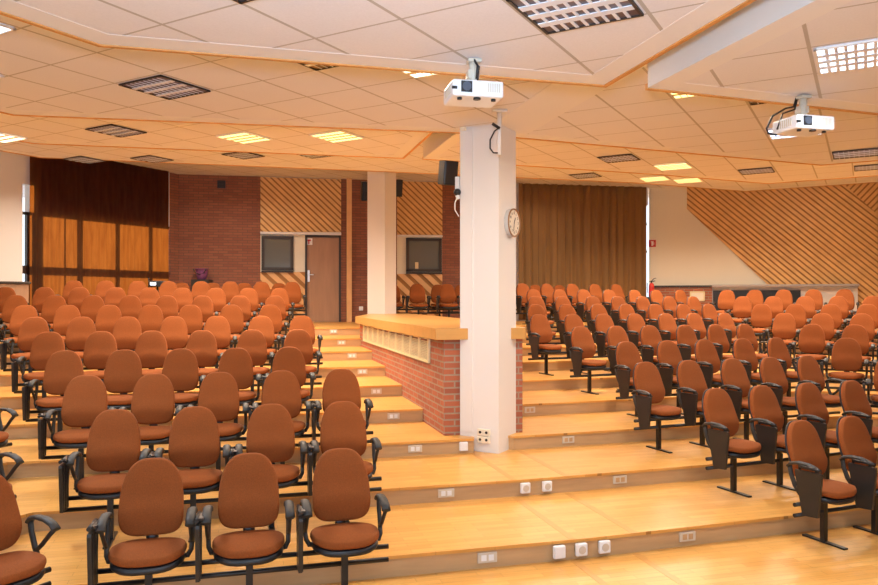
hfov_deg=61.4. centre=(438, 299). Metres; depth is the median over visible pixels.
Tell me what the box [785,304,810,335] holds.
chair
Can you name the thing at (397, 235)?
trim
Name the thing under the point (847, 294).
chair
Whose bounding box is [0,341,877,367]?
floor
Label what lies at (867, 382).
chair
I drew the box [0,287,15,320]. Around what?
chair
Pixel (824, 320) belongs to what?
chair
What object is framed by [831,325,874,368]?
chair
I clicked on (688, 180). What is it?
recessed light
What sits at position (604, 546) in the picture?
socket
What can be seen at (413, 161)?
ceiling
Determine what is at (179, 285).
chair
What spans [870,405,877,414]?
beam
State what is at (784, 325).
chair
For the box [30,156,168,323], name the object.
curtain
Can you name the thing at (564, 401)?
floor
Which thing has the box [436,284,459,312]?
chair
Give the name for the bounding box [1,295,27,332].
chair
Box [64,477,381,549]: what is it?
beam
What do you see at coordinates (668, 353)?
chair
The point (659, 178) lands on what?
recessed light
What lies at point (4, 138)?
recessed light
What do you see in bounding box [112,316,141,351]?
chair
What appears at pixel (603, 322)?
chair
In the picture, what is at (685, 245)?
wall
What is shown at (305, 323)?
chair
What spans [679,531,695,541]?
step light
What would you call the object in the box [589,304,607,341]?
chair
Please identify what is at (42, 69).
ceiling
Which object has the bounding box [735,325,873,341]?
beam
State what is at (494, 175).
pillar
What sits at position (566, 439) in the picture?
step light
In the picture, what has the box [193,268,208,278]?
tub
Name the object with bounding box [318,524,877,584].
floor
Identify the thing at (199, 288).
chair
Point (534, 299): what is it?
chair
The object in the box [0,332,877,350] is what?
floor
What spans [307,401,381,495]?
chair
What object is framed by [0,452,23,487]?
chair
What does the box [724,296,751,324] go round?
chair
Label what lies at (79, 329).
chair
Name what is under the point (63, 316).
chair
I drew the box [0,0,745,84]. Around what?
trim
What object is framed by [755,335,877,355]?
beam
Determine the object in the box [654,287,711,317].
wall
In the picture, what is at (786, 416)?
beam
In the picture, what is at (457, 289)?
chair
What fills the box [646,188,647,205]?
wall
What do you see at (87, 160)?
recessed light
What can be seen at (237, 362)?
chair
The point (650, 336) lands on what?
chair
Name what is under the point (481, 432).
double socket
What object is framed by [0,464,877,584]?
floor
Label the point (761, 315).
chair
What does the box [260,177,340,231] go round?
wood panel
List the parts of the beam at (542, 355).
rail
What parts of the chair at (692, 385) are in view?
armrest, backrest, seat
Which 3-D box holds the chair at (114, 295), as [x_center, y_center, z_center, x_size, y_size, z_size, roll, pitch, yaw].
[-5.601,0.102,12.740,0.552,0.645,0.452,0,0,-16]
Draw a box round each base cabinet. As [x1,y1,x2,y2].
[0,281,30,323]
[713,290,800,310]
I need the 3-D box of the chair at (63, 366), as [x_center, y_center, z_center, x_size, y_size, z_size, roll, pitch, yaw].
[-3.718,0.828,7.246,0.552,0.645,0.452,0,0,-15]
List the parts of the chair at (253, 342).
backrest, seat, armrest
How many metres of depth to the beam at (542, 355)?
12.31 m
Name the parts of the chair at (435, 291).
backrest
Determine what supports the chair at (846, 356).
on the beam at (829, 381)
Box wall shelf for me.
[712,284,858,286]
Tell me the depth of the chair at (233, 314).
11.11 m
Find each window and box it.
[22,211,29,303]
[261,236,292,272]
[406,238,441,273]
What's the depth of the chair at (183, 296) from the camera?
13.13 m
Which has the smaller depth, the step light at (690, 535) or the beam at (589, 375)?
the step light at (690, 535)
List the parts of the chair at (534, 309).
backrest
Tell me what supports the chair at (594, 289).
attached to the beam at (551, 310)
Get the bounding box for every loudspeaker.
[360,181,366,200]
[396,179,402,196]
[438,160,457,185]
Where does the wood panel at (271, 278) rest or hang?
attached to the wall at (219, 228)
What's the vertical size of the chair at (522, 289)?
0.645 m
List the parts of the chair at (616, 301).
backrest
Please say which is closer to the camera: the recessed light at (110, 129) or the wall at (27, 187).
the recessed light at (110, 129)
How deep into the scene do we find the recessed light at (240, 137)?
9.65 m
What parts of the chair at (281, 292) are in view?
backrest, armrest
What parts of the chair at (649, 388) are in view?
armrest, backrest, seat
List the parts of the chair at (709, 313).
backrest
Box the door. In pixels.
[305,235,340,321]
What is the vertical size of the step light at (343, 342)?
0.072 m
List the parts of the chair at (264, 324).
backrest, seat, armrest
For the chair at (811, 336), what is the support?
attached to the beam at (829, 369)
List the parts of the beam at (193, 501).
post, post, rail, rail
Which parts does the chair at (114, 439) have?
armrest, seat, backrest, armrest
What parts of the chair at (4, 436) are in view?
seat, armrest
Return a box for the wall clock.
[504,208,520,236]
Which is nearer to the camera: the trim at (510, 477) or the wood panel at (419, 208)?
the trim at (510, 477)
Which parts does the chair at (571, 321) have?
backrest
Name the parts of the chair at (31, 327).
armrest, seat, backrest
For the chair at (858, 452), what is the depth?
5.83 m
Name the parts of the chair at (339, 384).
armrest, backrest, armrest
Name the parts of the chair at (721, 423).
armrest, backrest, seat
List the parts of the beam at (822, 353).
rail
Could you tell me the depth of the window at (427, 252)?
18.08 m
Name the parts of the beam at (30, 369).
rail, rail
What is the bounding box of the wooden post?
[347,179,351,321]
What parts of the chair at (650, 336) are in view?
armrest, backrest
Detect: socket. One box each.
[459,442,467,450]
[477,428,489,435]
[477,436,489,443]
[520,482,529,493]
[542,481,551,491]
[553,545,565,558]
[575,542,587,556]
[598,540,610,553]
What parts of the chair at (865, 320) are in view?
backrest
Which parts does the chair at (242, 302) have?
backrest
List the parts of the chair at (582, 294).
backrest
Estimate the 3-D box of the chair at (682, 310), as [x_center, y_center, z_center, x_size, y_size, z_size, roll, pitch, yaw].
[4.526,0.393,13.448,0.499,0.645,0.452,0,0,-27]
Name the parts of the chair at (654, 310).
backrest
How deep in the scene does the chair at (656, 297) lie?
16.05 m
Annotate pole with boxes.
[489,109,506,154]
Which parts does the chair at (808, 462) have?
armrest, backrest, seat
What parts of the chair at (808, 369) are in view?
armrest, backrest, seat, armrest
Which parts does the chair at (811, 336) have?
armrest, seat, backrest, armrest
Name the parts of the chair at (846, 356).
armrest, seat, backrest, armrest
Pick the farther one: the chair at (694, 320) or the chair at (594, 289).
the chair at (594, 289)
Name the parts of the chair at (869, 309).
backrest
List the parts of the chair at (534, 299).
backrest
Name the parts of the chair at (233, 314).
backrest, seat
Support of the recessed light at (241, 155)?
in the ceiling at (413, 161)
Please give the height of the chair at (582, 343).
0.645 m
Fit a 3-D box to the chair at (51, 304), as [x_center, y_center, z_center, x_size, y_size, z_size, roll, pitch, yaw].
[-5.990,0.247,11.437,0.552,0.645,0.452,0,0,-15]
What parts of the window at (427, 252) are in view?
pane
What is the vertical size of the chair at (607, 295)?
0.645 m
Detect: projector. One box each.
[444,58,502,107]
[766,94,833,136]
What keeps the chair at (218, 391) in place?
on the beam at (218, 462)
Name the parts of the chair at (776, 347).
backrest, seat, armrest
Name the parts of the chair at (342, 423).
armrest, backrest, seat, armrest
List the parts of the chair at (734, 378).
armrest, backrest, seat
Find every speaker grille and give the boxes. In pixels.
[362,183,366,199]
[445,162,457,183]
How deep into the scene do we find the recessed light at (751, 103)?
6.62 m
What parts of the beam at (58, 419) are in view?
post, rail, rail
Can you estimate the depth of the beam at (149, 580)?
4.33 m
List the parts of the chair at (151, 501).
armrest, seat, backrest, armrest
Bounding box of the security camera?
[454,176,460,216]
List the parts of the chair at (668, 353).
armrest, backrest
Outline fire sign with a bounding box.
[649,240,655,246]
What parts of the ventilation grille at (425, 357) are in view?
louver panel, louver panel, louver panel, louver panel, louver panel, louver panel, louver panel, louver panel, louver panel, louver panel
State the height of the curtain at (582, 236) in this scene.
3.515 m
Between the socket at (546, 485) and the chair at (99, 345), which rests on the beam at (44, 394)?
the chair at (99, 345)
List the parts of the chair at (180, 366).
backrest, seat, armrest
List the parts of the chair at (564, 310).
backrest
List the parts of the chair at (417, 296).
backrest, seat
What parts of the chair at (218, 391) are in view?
backrest, seat, armrest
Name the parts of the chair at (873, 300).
backrest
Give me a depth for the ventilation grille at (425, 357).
9.66 m
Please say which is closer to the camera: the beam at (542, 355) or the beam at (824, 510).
the beam at (824, 510)
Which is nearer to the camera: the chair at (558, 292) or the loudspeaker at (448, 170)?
the loudspeaker at (448, 170)
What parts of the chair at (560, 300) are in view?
backrest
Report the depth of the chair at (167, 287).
14.16 m
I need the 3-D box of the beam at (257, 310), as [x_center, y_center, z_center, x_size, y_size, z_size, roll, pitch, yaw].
[-4.832,0.359,14.096,4.563,0.331,0.370,0,0,-15]
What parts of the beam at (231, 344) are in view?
rail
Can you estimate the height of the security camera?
0.413 m
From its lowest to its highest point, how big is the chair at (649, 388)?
0.645 m
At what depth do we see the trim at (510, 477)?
6.82 m
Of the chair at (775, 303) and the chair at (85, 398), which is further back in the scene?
the chair at (775, 303)
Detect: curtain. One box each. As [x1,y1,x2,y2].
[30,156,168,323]
[519,183,645,319]
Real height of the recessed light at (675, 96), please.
0.013 m
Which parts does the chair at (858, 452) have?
backrest, armrest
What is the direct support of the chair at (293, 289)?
on the beam at (257, 310)
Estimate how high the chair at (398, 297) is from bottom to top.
0.645 m
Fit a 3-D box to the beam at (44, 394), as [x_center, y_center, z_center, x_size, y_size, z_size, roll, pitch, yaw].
[-3.051,1.085,8.574,3.361,0.331,0.370,0,0,-15]
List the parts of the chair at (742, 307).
seat, backrest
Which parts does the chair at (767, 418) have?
armrest, backrest, seat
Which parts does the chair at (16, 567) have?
backrest, seat, armrest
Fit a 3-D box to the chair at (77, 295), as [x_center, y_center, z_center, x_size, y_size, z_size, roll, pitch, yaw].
[-6.165,0.102,12.590,0.552,0.645,0.452,0,0,-14]
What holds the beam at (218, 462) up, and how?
on the floor at (408, 479)
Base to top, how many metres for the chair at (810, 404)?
0.645 m
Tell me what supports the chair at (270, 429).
on the beam at (193, 501)
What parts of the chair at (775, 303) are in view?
backrest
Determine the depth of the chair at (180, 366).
7.61 m
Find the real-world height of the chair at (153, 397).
0.645 m
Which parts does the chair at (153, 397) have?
backrest, seat, armrest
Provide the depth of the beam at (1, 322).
12.24 m
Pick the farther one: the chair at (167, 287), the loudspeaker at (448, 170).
the chair at (167, 287)
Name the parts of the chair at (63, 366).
armrest, seat, backrest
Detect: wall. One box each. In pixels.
[0,151,21,281]
[22,155,29,184]
[25,185,29,211]
[169,172,178,312]
[179,174,554,321]
[310,178,340,232]
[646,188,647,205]
[649,187,860,307]
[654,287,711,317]
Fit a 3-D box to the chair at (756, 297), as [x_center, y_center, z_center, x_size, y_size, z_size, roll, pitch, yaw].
[6.646,0.102,15.671,0.552,0.645,0.452,0,0,31]
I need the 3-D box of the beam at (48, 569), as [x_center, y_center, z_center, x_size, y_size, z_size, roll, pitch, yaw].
[-2.467,1.665,3.671,0.370,0.331,1.130,0,0,30]
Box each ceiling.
[0,15,877,161]
[0,113,877,181]
[0,141,877,189]
[13,0,877,104]
[22,161,677,197]
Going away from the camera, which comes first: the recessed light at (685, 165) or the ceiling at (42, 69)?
the ceiling at (42, 69)
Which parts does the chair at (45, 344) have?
armrest, seat, backrest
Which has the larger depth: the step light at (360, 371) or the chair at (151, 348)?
the step light at (360, 371)
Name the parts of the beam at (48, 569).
rail, rail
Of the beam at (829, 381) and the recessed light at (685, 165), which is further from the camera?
the recessed light at (685, 165)
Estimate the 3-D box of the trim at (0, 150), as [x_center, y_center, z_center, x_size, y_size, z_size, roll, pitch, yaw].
[-0.150,-2.500,12.082,25.920,0.040,5.972,0,0,-19]
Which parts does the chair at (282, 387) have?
armrest, backrest, seat, armrest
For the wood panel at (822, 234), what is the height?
3.004 m
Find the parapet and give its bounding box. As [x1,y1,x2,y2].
[355,313,526,434]
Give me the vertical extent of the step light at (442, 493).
0.072 m
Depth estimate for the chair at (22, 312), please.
10.36 m
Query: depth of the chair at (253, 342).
8.93 m
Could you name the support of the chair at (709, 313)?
on the beam at (542, 355)
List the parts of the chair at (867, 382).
armrest, seat, backrest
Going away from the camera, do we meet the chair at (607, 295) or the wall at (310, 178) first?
the chair at (607, 295)
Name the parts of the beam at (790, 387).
rail, rail, post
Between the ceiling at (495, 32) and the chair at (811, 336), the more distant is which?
the chair at (811, 336)
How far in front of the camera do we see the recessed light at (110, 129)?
9.26 m
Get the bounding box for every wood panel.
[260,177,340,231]
[260,272,304,321]
[397,181,441,234]
[397,274,441,315]
[687,183,877,304]
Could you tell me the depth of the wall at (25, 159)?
13.96 m
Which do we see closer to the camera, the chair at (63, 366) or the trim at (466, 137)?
the chair at (63, 366)
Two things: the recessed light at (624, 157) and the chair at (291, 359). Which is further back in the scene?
the recessed light at (624, 157)
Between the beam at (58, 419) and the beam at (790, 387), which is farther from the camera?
the beam at (790, 387)
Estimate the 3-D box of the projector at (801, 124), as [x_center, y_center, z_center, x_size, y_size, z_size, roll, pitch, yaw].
[2.473,-1.273,5.084,0.377,0.266,0.264,0,0,-14]
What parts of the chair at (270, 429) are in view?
armrest, backrest, seat, armrest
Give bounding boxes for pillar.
[367,171,395,313]
[460,124,515,453]
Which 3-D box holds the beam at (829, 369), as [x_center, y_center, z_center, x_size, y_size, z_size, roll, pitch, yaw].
[5.968,1.085,10.654,1.690,0.331,0.370,0,0,30]
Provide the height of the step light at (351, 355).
0.072 m
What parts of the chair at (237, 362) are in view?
backrest, seat, armrest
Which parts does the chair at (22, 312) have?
armrest, seat, backrest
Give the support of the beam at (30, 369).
on the floor at (531, 380)
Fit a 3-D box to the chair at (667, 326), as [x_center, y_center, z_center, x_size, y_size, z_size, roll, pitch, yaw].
[3.743,0.537,11.921,0.499,0.645,0.452,0,0,-26]
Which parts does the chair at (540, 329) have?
armrest, backrest, seat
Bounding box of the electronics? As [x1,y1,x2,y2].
[148,278,164,292]
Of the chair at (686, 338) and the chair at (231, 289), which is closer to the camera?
the chair at (686, 338)
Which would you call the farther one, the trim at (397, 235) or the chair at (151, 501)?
the trim at (397, 235)
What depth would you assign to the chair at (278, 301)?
12.42 m
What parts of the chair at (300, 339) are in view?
backrest, seat, armrest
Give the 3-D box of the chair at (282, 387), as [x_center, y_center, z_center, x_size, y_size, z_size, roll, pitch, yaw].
[-1.431,0.973,6.659,0.552,0.645,0.452,0,0,-14]
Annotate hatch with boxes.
[690,291,704,300]
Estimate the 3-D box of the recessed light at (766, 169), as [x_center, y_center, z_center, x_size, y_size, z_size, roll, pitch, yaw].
[5.224,-2.119,12.171,0.509,0.013,0.509,0,0,30]
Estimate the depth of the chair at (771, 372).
8.36 m
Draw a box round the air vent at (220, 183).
[217,180,224,187]
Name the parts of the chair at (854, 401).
backrest, armrest, seat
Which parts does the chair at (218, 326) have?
backrest, seat, armrest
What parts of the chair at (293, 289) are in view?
backrest, seat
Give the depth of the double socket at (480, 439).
7.46 m
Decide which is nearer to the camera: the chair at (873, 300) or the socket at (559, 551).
the socket at (559, 551)
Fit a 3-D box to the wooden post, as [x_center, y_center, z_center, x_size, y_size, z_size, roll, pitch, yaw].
[-2.152,-1.198,17.720,0.120,3.445,0.097,0,0,-11]
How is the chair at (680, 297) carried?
attached to the beam
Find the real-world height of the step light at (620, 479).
0.072 m
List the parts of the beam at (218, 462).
post, rail, rail, post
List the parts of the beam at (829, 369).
rail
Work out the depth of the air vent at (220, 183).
17.19 m
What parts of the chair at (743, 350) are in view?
backrest, seat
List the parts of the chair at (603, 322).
armrest, backrest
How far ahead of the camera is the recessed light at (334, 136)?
9.60 m
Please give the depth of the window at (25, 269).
14.06 m
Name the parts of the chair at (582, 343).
armrest, backrest, seat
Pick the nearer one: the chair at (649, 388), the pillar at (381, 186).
the chair at (649, 388)
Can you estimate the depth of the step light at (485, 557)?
5.05 m
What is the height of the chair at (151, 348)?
0.645 m
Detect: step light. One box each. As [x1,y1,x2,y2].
[338,340,345,344]
[348,353,355,357]
[358,369,366,373]
[371,388,381,393]
[387,413,399,419]
[408,445,421,452]
[438,488,453,497]
[477,551,496,563]
[524,407,534,412]
[562,436,573,442]
[613,475,626,483]
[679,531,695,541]
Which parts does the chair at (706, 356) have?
backrest, seat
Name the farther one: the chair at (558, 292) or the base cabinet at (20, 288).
the chair at (558, 292)
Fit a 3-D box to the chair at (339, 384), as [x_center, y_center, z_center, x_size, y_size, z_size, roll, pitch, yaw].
[-0.899,0.973,6.802,0.552,0.645,0.452,0,0,-14]
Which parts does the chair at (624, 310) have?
backrest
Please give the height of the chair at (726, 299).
0.645 m
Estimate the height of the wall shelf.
0.060 m
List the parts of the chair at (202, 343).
backrest, seat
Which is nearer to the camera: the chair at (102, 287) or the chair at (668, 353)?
the chair at (668, 353)
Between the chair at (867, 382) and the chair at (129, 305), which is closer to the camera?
the chair at (867, 382)
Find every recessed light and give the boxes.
[0,23,15,34]
[0,133,27,142]
[63,156,104,163]
[85,124,146,137]
[118,75,209,99]
[130,155,173,162]
[215,132,271,143]
[222,152,264,159]
[233,0,253,3]
[298,63,338,70]
[299,155,329,158]
[309,130,364,142]
[400,71,439,78]
[506,0,643,34]
[569,172,601,178]
[597,154,640,162]
[639,176,669,181]
[653,162,692,170]
[669,93,696,98]
[673,178,702,183]
[738,167,774,174]
[748,101,766,105]
[765,129,822,139]
[813,39,877,74]
[832,148,877,159]
[854,164,877,170]
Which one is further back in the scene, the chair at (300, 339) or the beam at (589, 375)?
the beam at (589, 375)
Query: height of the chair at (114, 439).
0.645 m
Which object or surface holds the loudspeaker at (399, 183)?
hanging from the ceiling at (413, 161)
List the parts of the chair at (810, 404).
armrest, backrest, seat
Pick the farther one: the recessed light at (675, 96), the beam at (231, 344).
the beam at (231, 344)
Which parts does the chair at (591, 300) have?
backrest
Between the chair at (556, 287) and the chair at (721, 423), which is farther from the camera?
the chair at (556, 287)
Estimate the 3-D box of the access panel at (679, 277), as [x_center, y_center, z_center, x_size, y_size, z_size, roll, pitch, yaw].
[6.165,-0.550,18.931,0.219,0.284,0.010,0,0,20]
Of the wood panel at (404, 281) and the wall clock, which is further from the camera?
the wood panel at (404, 281)
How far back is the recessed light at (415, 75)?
5.78 m
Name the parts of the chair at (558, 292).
backrest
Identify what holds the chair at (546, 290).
attached to the beam at (551, 310)
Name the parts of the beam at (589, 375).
post, rail, rail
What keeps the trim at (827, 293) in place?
attached to the wall at (670, 291)
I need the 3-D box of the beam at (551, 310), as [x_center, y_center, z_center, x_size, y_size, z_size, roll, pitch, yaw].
[3.032,0.359,16.462,3.029,0.331,0.370,0,0,-22]
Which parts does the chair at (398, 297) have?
backrest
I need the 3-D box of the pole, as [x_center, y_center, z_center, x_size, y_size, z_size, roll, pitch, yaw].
[0.551,-1.558,6.899,0.167,0.414,0.103,0,0,0]
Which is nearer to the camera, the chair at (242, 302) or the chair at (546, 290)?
the chair at (242, 302)
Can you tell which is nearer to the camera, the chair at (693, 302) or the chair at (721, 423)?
the chair at (721, 423)
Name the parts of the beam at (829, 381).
rail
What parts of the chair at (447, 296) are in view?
backrest, seat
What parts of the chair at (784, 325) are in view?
armrest, backrest, seat, armrest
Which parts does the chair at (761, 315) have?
backrest, seat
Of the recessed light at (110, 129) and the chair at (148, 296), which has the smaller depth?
the recessed light at (110, 129)
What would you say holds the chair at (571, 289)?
attached to the beam at (551, 310)
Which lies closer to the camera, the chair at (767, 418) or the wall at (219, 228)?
the chair at (767, 418)
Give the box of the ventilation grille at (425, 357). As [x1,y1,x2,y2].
[363,325,429,362]
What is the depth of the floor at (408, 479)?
6.68 m
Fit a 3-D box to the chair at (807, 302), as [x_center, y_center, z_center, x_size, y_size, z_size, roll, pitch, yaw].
[6.972,0.247,14.145,0.552,0.645,0.452,0,0,29]
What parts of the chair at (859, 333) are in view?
backrest, seat, armrest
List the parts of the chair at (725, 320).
backrest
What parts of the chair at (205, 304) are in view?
backrest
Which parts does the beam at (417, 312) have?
rail, rail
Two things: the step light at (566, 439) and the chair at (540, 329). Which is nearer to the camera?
the step light at (566, 439)
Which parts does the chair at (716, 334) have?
backrest, seat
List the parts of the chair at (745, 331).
backrest, seat, armrest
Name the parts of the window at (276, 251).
pane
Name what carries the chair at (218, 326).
on the beam at (30, 369)
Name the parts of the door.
handle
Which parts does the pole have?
mount plate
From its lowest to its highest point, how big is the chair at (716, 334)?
0.645 m
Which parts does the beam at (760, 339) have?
rail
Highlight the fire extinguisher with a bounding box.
[647,278,655,296]
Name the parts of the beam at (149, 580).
post, rail, post, post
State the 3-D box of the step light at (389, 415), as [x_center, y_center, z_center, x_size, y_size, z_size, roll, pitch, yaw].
[-0.517,1.323,8.422,0.140,0.072,0.014,0,0,-15]
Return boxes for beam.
[0,319,291,340]
[0,329,288,350]
[3,356,322,387]
[7,342,280,367]
[14,375,321,414]
[25,400,314,445]
[39,567,51,584]
[41,431,372,489]
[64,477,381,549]
[97,544,388,584]
[255,310,306,318]
[396,309,459,316]
[516,309,577,323]
[526,338,700,357]
[528,347,732,375]
[570,363,758,394]
[616,382,795,416]
[634,407,839,452]
[705,444,877,497]
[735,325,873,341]
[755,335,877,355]
[763,347,876,369]
[789,362,873,371]
[793,495,877,549]
[824,381,875,390]
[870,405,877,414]
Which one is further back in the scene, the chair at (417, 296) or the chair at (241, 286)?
the chair at (417, 296)
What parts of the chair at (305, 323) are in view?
backrest, armrest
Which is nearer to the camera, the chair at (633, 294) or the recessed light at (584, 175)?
the recessed light at (584, 175)
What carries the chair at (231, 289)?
on the beam at (257, 310)
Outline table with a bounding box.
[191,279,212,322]
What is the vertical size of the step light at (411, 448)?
0.072 m
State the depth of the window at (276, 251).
17.43 m
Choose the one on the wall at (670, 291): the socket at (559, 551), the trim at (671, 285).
the trim at (671, 285)
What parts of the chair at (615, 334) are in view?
armrest, backrest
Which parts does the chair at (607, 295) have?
backrest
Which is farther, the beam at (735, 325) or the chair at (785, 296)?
the chair at (785, 296)
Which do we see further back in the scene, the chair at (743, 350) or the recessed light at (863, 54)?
the chair at (743, 350)
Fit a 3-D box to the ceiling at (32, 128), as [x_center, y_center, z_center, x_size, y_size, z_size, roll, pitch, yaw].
[2.602,-2.315,5.968,18.104,0.370,22.939,0,0,30]
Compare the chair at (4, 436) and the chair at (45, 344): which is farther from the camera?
the chair at (45, 344)
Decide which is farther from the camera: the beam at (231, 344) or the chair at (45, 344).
the beam at (231, 344)
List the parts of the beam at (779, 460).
post, rail, post, rail, post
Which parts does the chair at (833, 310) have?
backrest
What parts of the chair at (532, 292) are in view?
backrest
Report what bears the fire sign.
attached to the wall at (685, 245)
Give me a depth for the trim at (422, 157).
12.62 m
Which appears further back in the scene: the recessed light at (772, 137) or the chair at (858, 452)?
the recessed light at (772, 137)
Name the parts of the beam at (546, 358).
post, rail, rail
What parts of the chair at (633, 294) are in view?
backrest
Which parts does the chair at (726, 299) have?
backrest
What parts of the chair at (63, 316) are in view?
backrest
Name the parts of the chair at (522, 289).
backrest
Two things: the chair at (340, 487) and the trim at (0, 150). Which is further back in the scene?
the trim at (0, 150)
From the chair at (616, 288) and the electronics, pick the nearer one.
the electronics
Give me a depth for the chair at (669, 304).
14.79 m
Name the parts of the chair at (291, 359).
backrest, seat, armrest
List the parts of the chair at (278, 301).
backrest, armrest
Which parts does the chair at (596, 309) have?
backrest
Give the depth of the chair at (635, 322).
11.75 m
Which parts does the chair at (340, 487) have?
armrest, backrest, seat, armrest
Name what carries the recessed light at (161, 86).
in the ceiling at (42, 69)
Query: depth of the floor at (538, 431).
7.73 m
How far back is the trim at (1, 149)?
14.22 m
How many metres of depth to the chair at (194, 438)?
5.43 m
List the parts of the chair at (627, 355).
armrest, backrest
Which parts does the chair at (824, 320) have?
backrest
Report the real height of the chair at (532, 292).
0.645 m
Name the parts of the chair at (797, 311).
backrest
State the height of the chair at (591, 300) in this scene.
0.645 m
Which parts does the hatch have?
hatch door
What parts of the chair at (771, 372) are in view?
armrest, backrest, seat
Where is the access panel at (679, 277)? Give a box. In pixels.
[675,273,683,283]
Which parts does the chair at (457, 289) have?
backrest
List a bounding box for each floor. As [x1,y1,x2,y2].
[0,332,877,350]
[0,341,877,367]
[0,352,876,385]
[0,364,873,408]
[0,407,877,478]
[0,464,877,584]
[1,382,877,438]
[5,321,877,336]
[8,428,877,534]
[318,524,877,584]
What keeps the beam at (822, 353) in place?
on the floor at (531, 380)
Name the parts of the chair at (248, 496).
armrest, seat, backrest, armrest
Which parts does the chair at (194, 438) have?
armrest, backrest, seat, armrest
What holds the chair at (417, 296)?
on the beam at (417, 312)
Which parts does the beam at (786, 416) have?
post, post, rail, rail, post, post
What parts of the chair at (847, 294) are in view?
backrest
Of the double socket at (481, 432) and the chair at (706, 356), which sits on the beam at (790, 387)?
the chair at (706, 356)
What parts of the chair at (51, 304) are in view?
backrest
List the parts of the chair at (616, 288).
backrest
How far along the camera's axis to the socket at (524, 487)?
6.33 m
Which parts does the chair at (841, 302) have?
backrest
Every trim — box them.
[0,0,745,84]
[0,107,877,164]
[0,148,877,190]
[0,150,877,191]
[14,133,431,158]
[21,132,428,157]
[260,232,340,234]
[397,235,442,236]
[422,157,877,183]
[423,134,877,182]
[460,128,472,431]
[471,453,516,479]
[495,64,647,133]
[512,497,575,538]
[518,450,567,475]
[565,493,636,532]
[570,560,608,584]
[633,554,687,584]
[645,83,877,114]
[648,0,877,112]
[654,285,711,287]
[712,287,857,319]
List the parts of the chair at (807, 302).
backrest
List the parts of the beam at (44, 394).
post, rail, rail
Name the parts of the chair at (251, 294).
backrest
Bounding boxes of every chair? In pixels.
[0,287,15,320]
[0,305,37,346]
[0,317,48,369]
[0,407,18,447]
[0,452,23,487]
[0,475,60,584]
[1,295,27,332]
[11,332,64,391]
[22,350,83,420]
[28,287,54,316]
[37,375,115,458]
[38,295,66,331]
[48,305,80,345]
[57,280,82,302]
[58,409,151,512]
[65,317,95,361]
[67,287,89,311]
[80,295,103,323]
[83,331,116,382]
[86,458,197,584]
[95,281,114,301]
[95,305,121,333]
[104,287,125,306]
[104,349,141,409]
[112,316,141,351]
[118,295,141,319]
[119,373,183,444]
[127,281,146,297]
[135,331,167,375]
[138,305,162,332]
[139,288,159,307]
[147,406,230,494]
[156,295,177,320]
[159,281,177,296]
[160,316,187,352]
[162,349,205,407]
[173,288,192,313]
[176,283,189,289]
[178,305,204,338]
[183,372,248,441]
[186,330,222,379]
[191,281,209,299]
[192,295,218,329]
[194,453,294,582]
[204,316,236,359]
[206,288,229,315]
[208,283,220,288]
[218,348,260,404]
[220,305,248,342]
[222,281,239,304]
[230,296,255,329]
[230,404,307,488]
[237,330,273,378]
[238,283,251,291]
[239,288,262,319]
[248,316,280,357]
[248,370,311,436]
[253,282,270,310]
[258,296,291,329]
[259,305,288,342]
[262,347,315,401]
[264,288,294,318]
[271,283,284,291]
[275,329,321,376]
[281,315,322,356]
[284,282,306,309]
[296,448,390,572]
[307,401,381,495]
[311,369,373,439]
[396,285,405,308]
[405,284,430,312]
[427,285,443,311]
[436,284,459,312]
[451,285,459,311]
[516,283,529,312]
[525,289,549,316]
[526,296,553,326]
[526,304,555,343]
[528,314,561,358]
[529,285,539,291]
[540,284,553,308]
[551,289,567,319]
[553,285,565,292]
[553,296,570,330]
[556,304,575,342]
[562,314,595,356]
[566,284,578,308]
[569,326,606,375]
[575,289,590,320]
[584,296,600,329]
[588,284,602,303]
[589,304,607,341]
[593,314,613,355]
[601,290,615,315]
[605,326,642,373]
[610,284,627,303]
[610,296,625,325]
[613,341,641,397]
[617,304,634,331]
[626,313,645,349]
[628,290,640,310]
[631,362,681,428]
[635,296,650,324]
[639,325,661,365]
[647,304,663,330]
[650,290,662,308]
[656,340,682,394]
[658,313,676,344]
[662,296,676,321]
[674,290,686,304]
[676,304,691,326]
[676,325,697,361]
[676,360,707,425]
[686,313,705,339]
[687,296,702,318]
[694,339,722,388]
[701,304,717,337]
[702,388,760,469]
[707,324,733,366]
[710,290,734,315]
[717,313,735,351]
[720,358,750,421]
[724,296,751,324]
[732,338,761,383]
[736,324,767,362]
[742,304,773,334]
[746,290,763,309]
[748,385,786,463]
[755,296,785,327]
[759,357,796,410]
[762,313,800,351]
[767,337,798,381]
[775,290,795,312]
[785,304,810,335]
[785,420,856,518]
[788,324,830,362]
[795,383,838,450]
[796,296,819,324]
[796,355,842,407]
[801,313,839,352]
[805,289,826,313]
[820,304,846,336]
[820,338,868,381]
[828,296,853,326]
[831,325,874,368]
[835,289,858,317]
[836,416,877,509]
[839,380,877,442]
[840,313,877,349]
[848,304,877,337]
[854,296,877,314]
[862,362,877,405]
[870,359,877,389]
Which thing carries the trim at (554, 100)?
attached to the ceiling at (42, 69)
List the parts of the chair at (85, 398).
armrest, seat, backrest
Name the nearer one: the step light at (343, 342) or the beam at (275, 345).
the beam at (275, 345)
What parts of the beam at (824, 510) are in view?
rail, post, rail, post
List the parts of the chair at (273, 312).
backrest, armrest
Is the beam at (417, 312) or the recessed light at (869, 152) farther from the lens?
the beam at (417, 312)

